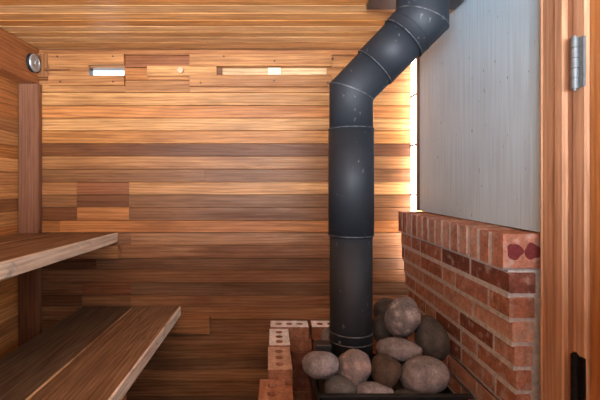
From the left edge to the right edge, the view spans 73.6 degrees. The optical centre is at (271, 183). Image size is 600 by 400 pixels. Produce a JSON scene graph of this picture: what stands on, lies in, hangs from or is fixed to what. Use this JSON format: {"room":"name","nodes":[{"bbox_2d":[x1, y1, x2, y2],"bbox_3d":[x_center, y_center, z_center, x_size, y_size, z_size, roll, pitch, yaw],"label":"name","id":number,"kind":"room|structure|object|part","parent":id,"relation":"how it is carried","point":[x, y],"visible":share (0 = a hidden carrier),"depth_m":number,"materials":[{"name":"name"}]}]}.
{"room":"sauna","nodes":[
{"label":"sauna","id":0,"kind":"room"},
{"bbox_2d":[0,76,18,358],"bbox_3d":[-1.305,0.280,0.480,0.051,1.940,3.260,0,0,0],"label":"wall","id":1,"kind":"structure","parent":0,"point":[8,88],"depth_m":1.94,"materials":[{"name":"brown wood"}]},
{"bbox_2d":[0,28,38,83],"bbox_3d":[-1.235,-0.598,0.483,0.086,0.181,3.127,0,0,0],"label":"timber beam","id":2,"kind":"structure","parent":1,"relation":"attached to","point":[14,51],"depth_m":1.87,"materials":[{"name":"brown wood"}]},
{"bbox_2d":[26,53,40,72],"bbox_3d":[-1.179,-0.600,1.982,0.026,0.091,0.091,0,0,0],"label":"disc","id":3,"kind":"object","parent":2,"relation":"attached to","point":[33,63],"visible":1,"depth_m":1.96,"materials":[{"name":"silver metal"}]},
{"bbox_2d":[0,232,120,279],"bbox_3d":[-1.023,0.276,0.474,0.504,0.196,3.143,0,0,0],"label":"bench","id":4,"kind":"object","parent":1,"relation":"attached to","point":[20,253],"visible":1,"depth_m":1.61,"materials":[{"name":"brown wood"}]},
{"bbox_2d":[0,0,452,49],"bbox_3d":[-0.245,-0.715,0.490,2.170,0.051,3.280,0,0,0],"label":"ceiling","id":5,"kind":"structure","parent":0,"point":[42,24],"depth_m":1.73,"materials":[{"name":"brown wood"}]},
{"bbox_2d":[39,50,417,399],"bbox_3d":[-0.255,0.280,2.079,2.090,1.940,0.063,0,0,0],"label":"wall","id":6,"kind":"structure","parent":0,"point":[215,199],"depth_m":2.05,"materials":[{"name":"brown wood"}]},
{"bbox_2d":[37,53,48,77],"bbox_3d":[-1.166,-0.604,2.039,0.067,0.120,0.014,0,0,0],"label":"wood block","id":7,"kind":"object","parent":6,"relation":"attached to","point":[43,57],"visible":0.73,"depth_m":2.03,"materials":[{"name":"brown wood"}]},
{"bbox_2d":[44,54,124,85],"bbox_3d":[-0.967,-0.580,2.033,0.433,0.161,0.026,0,0,0],"label":"air vent","id":8,"kind":"object","parent":6,"relation":"in","point":[64,69],"visible":0.98,"depth_m":2.02,"materials":[{"name":"brown wood"}]},
{"bbox_3d":[-1.089,-0.579,2.027,0.128,0.010,0.014,0,0,0],"label":"wedge handle","id":9,"kind":"part","parent":8,"relation":"part of","materials":[{"name":"brown wood"}]},
{"bbox_3d":[-0.942,-0.525,2.035,0.382,0.051,0.022,0,0,0],"label":"rail","id":10,"kind":"part","parent":8,"relation":"part of","materials":[{"name":"brown wood"}]},
{"bbox_3d":[-0.942,-0.633,2.035,0.382,0.056,0.022,0,0,0],"label":"rail","id":11,"kind":"part","parent":8,"relation":"part of","materials":[{"name":"brown wood"}]},
{"bbox_2d":[147,54,333,86],"bbox_3d":[-0.162,-0.577,2.038,0.947,0.164,0.050,0,0,0],"label":"air vent","id":12,"kind":"object","parent":6,"relation":"in","point":[202,70],"visible":0.98,"depth_m":2.02,"materials":[{"name":"brown wood"}]},
{"bbox_3d":[-0.464,-0.577,2.023,0.034,0.034,0.021,0,0,0],"label":"knob","id":13,"kind":"part","parent":12,"relation":"part of","materials":[{"name":"brown wood"}]},
{"bbox_3d":[-0.058,-0.524,2.035,0.720,0.059,0.022,0,0,0],"label":"rail","id":14,"kind":"part","parent":12,"relation":"part of","materials":[{"name":"brown wood"}]},
{"bbox_3d":[-0.058,-0.629,2.035,0.720,0.060,0.022,0,0,0],"label":"rail","id":15,"kind":"part","parent":12,"relation":"part of","materials":[{"name":"brown wood"}]},
{"bbox_3d":[0.785,0.280,0.485,0.050,1.940,3.170,0,0,0],"label":"wall","id":16,"kind":"structure","parent":0,"visible":0},
{"bbox_2d":[410,57,417,210],"bbox_3d":[0.734,-0.080,2.009,0.052,1.140,0.083,0,0,0],"label":"window","id":17,"kind":"structure","parent":16,"relation":"in","point":[414,65],"depth_m":2.00,"materials":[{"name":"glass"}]},
{"bbox_3d":[0.735,-0.080,2.008,0.050,1.140,0.082,0,0,0],"label":"frame","id":18,"kind":"part","parent":17,"relation":"part of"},
{"bbox_2d":[418,0,539,231],"bbox_3d":[0.738,-0.280,1.512,0.044,0.819,0.904,0,0,0],"label":"panel","id":19,"kind":"object","parent":16,"relation":"attached to","point":[479,81],"visible":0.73,"depth_m":1.35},
{"bbox_2d":[540,0,589,399],"bbox_3d":[0.727,0.270,0.532,0.066,1.960,1.025,0,0,0],"label":"trim","id":20,"kind":"structure","parent":16,"relation":"attached to","point":[564,112],"depth_m":0.96,"materials":[{"name":"brown wood"}]},
{"bbox_2d":[570,0,599,399],"bbox_3d":[0.709,0.314,0.523,0.086,1.848,0.805,0,0,0],"label":"door","id":21,"kind":"structure","parent":16,"relation":"in","point":[577,44],"depth_m":0.89,"materials":[{"name":"brown wood"}]},
{"bbox_3d":[0.701,0.453,0.903,0.006,0.121,0.012,0,0,0],"label":"hinge plate","id":22,"kind":"part","parent":21,"relation":"part of","materials":[{"name":"black metal"}]},
{"bbox_3d":[0.701,-0.277,0.903,0.006,0.113,0.012,0,0,0],"label":"hinge plate","id":23,"kind":"part","parent":21,"relation":"part of","materials":[{"name":"silver metal"}]},
{"bbox_3d":[-0.245,1.280,0.490,2.170,0.060,3.280,0,0,0],"label":"floor","id":24,"kind":"structure","parent":0,"visible":0},
{"bbox_2d":[18,84,41,346],"bbox_3d":[-1.226,0.373,2.029,0.101,1.755,0.037,0,0,0],"label":"timber post","id":25,"kind":"object","parent":24,"relation":"on","point":[29,95],"visible":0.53,"depth_m":2.01,"materials":[{"name":"brown wood"}]},
{"bbox_2d":[0,306,210,399],"bbox_3d":[-0.641,0.930,0.823,0.657,0.639,2.446,0,0,0],"label":"bench","id":26,"kind":"object","parent":24,"relation":"on","point":[94,352],"visible":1,"depth_m":1.48,"materials":[{"name":"brown wood"}]},
{"bbox_2d":[285,332,376,399],"bbox_3d":[0.289,1.002,1.624,0.662,0.495,0.836,0,0,0],"label":"brick stack","id":27,"kind":"object","parent":24,"relation":"on","point":[300,389],"visible":0.12,"depth_m":1.94,"materials":[{"name":"red brick"}]},
{"bbox_2d":[258,379,285,399],"bbox_3d":[0.001,0.726,1.327,0.090,0.057,0.203,0,0,1],"label":"brick","id":28,"kind":"object","parent":27,"relation":"on","point":[269,389],"visible":1,"depth_m":1.36,"materials":[{"name":"orange brick"}]},
{"bbox_2d":[269,329,289,346],"bbox_3d":[0.033,0.726,1.827,0.090,0.057,0.197,0,0,0],"label":"brick","id":29,"kind":"object","parent":27,"relation":"on","point":[277,337],"visible":0.72,"depth_m":1.80,"materials":[{"name":"brick"}]},
{"bbox_2d":[268,347,292,384],"bbox_3d":[0.030,0.726,1.607,0.092,0.057,0.210,0,0,-1],"label":"brick","id":30,"kind":"object","parent":27,"relation":"on","point":[279,358],"visible":0.92,"depth_m":1.54,"materials":[{"name":"brick"}]},
{"bbox_2d":[270,321,308,338],"bbox_3d":[0.086,0.726,1.994,0.186,0.057,0.092,0,0,0],"label":"brick","id":31,"kind":"object","parent":27,"relation":"on","point":[297,329],"visible":0.72,"depth_m":1.95,"materials":[{"name":"red brick"}]},
{"bbox_2d":[310,321,329,338],"bbox_3d":[0.291,0.726,1.994,0.191,0.057,0.092,0,0,0],"label":"brick","id":32,"kind":"object","parent":27,"relation":"on","point":[316,327],"visible":0.39,"depth_m":1.96,"materials":[{"name":"red brick"}]},
{"bbox_2d":[308,340,472,399],"bbox_3d":[0.348,0.893,1.319,0.430,0.714,0.402,0,0,0],"label":"wood stove","id":33,"kind":"object","parent":24,"relation":"on","point":[316,385],"visible":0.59,"depth_m":1.13,"materials":[{"name":"black metal"}]},
{"bbox_2d":[320,327,329,339],"bbox_3d":[0.203,0.581,1.490,0.045,0.093,0.062,0,0,0],"label":"stone","id":34,"kind":"object","parent":33,"relation":"in","point":[325,333],"visible":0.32,"depth_m":1.48,"materials":[{"name":"stone"}]},
{"bbox_2d":[323,375,356,392],"bbox_3d":[0.201,0.600,1.179,0.097,0.068,0.074,0,0,0],"label":"stone","id":35,"kind":"object","parent":33,"relation":"in","point":[335,383],"visible":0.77,"depth_m":1.16,"materials":[{"name":"grey stone"}]},
{"bbox_2d":[302,351,338,379],"bbox_3d":[0.147,0.543,1.199,0.111,0.084,0.089,0,0,0],"label":"stone","id":36,"kind":"object","parent":35,"relation":"on","point":[321,365],"visible":1,"depth_m":1.17,"materials":[{"name":"stone"}]},
{"bbox_2d":[336,349,371,385],"bbox_3d":[0.251,0.568,1.233,0.101,0.114,0.099,0,0,-40],"label":"stone","id":37,"kind":"object","parent":33,"relation":"in","point":[355,364],"visible":0.79,"depth_m":1.20,"materials":[{"name":"stone"}]},
{"bbox_2d":[356,381,393,392],"bbox_3d":[0.301,0.611,1.181,0.112,0.044,0.078,0,0,0],"label":"stone","id":38,"kind":"object","parent":33,"relation":"in","point":[367,386],"visible":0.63,"depth_m":1.17,"materials":[{"name":"grey stone"}]},
{"bbox_2d":[373,314,392,341],"bbox_3d":[0.409,0.531,1.476,0.081,0.103,0.084,0,0,0],"label":"stone","id":39,"kind":"object","parent":33,"relation":"in","point":[380,330],"visible":0.56,"depth_m":1.45,"materials":[{"name":"stone"}]},
{"bbox_2d":[373,298,392,316],"bbox_3d":[0.448,0.498,1.572,0.102,0.098,0.094,0,0,0],"label":"stone","id":40,"kind":"object","parent":33,"relation":"on","point":[380,307],"visible":0.41,"depth_m":1.55,"materials":[{"name":"stone"}]},
{"bbox_2d":[371,353,401,387],"bbox_3d":[0.348,0.573,1.224,0.092,0.095,0.104,0,0,0],"label":"stone","id":41,"kind":"object","parent":33,"relation":"in","point":[387,371],"visible":0.9,"depth_m":1.19,"materials":[{"name":"brown stone"}]},
{"bbox_2d":[328,0,463,380],"bbox_3d":[0.437,-0.013,1.292,0.526,1.413,0.485,0,0,0],"label":"stovepipe","id":42,"kind":"object","parent":33,"relation":"on","point":[415,25],"visible":0.95,"depth_m":1.32,"materials":[{"name":"black metal"}]},
{"bbox_3d":[0.531,-0.678,1.292,0.338,0.021,0.485,0,0,0],"label":"ceiling plate","id":43,"kind":"part","parent":42,"relation":"part of","materials":[{"name":"metal"}]},
{"bbox_2d":[394,388,414,392],"bbox_3d":[0.401,0.622,1.181,0.083,0.026,0.060,0,0,0],"label":"stone","id":44,"kind":"object","parent":33,"relation":"in","point":[403,390],"visible":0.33,"depth_m":1.18,"materials":[{"name":"stone"}]},
{"bbox_2d":[400,355,449,392],"bbox_3d":[0.462,0.582,1.215,0.149,0.112,0.126,0,0,0],"label":"stone","id":45,"kind":"object","parent":33,"relation":"in","point":[420,374],"visible":0.82,"depth_m":1.17,"materials":[{"name":"stone"}]},
{"bbox_2d":[414,315,449,360],"bbox_3d":[0.550,0.540,1.388,0.118,0.163,0.114,0,0,0],"label":"stone","id":46,"kind":"object","parent":33,"relation":"in","point":[431,335],"visible":0.79,"depth_m":1.34,"materials":[{"name":"stone"}]},
{"bbox_3d":[0.426,0.599,1.310,0.072,0.043,0.060,0,0,0],"label":"stone","id":47,"kind":"object","parent":33,"relation":"in","visible":0},
{"bbox_2d":[376,337,422,362],"bbox_3d":[0.421,0.546,1.313,0.151,0.082,0.090,0,0,0],"label":"stone","id":48,"kind":"object","parent":47,"relation":"on","point":[401,350],"visible":0.77,"depth_m":1.28,"materials":[{"name":"grey stone"}]},
{"bbox_2d":[384,297,420,337],"bbox_3d":[0.449,0.459,1.376,0.120,0.141,0.102,0,0,0],"label":"stone","id":49,"kind":"object","parent":48,"relation":"on","point":[402,317],"visible":1,"depth_m":1.34,"materials":[{"name":"grey stone"}]},
{"bbox_2d":[398,211,539,399],"bbox_3d":[0.687,0.689,1.517,0.139,1.113,0.896,0,0,0],"label":"brick wall","id":50,"kind":"structure","parent":24,"relation":"on","point":[479,280],"depth_m":1.24,"materials":[{"name":"red brick"}]}
]}

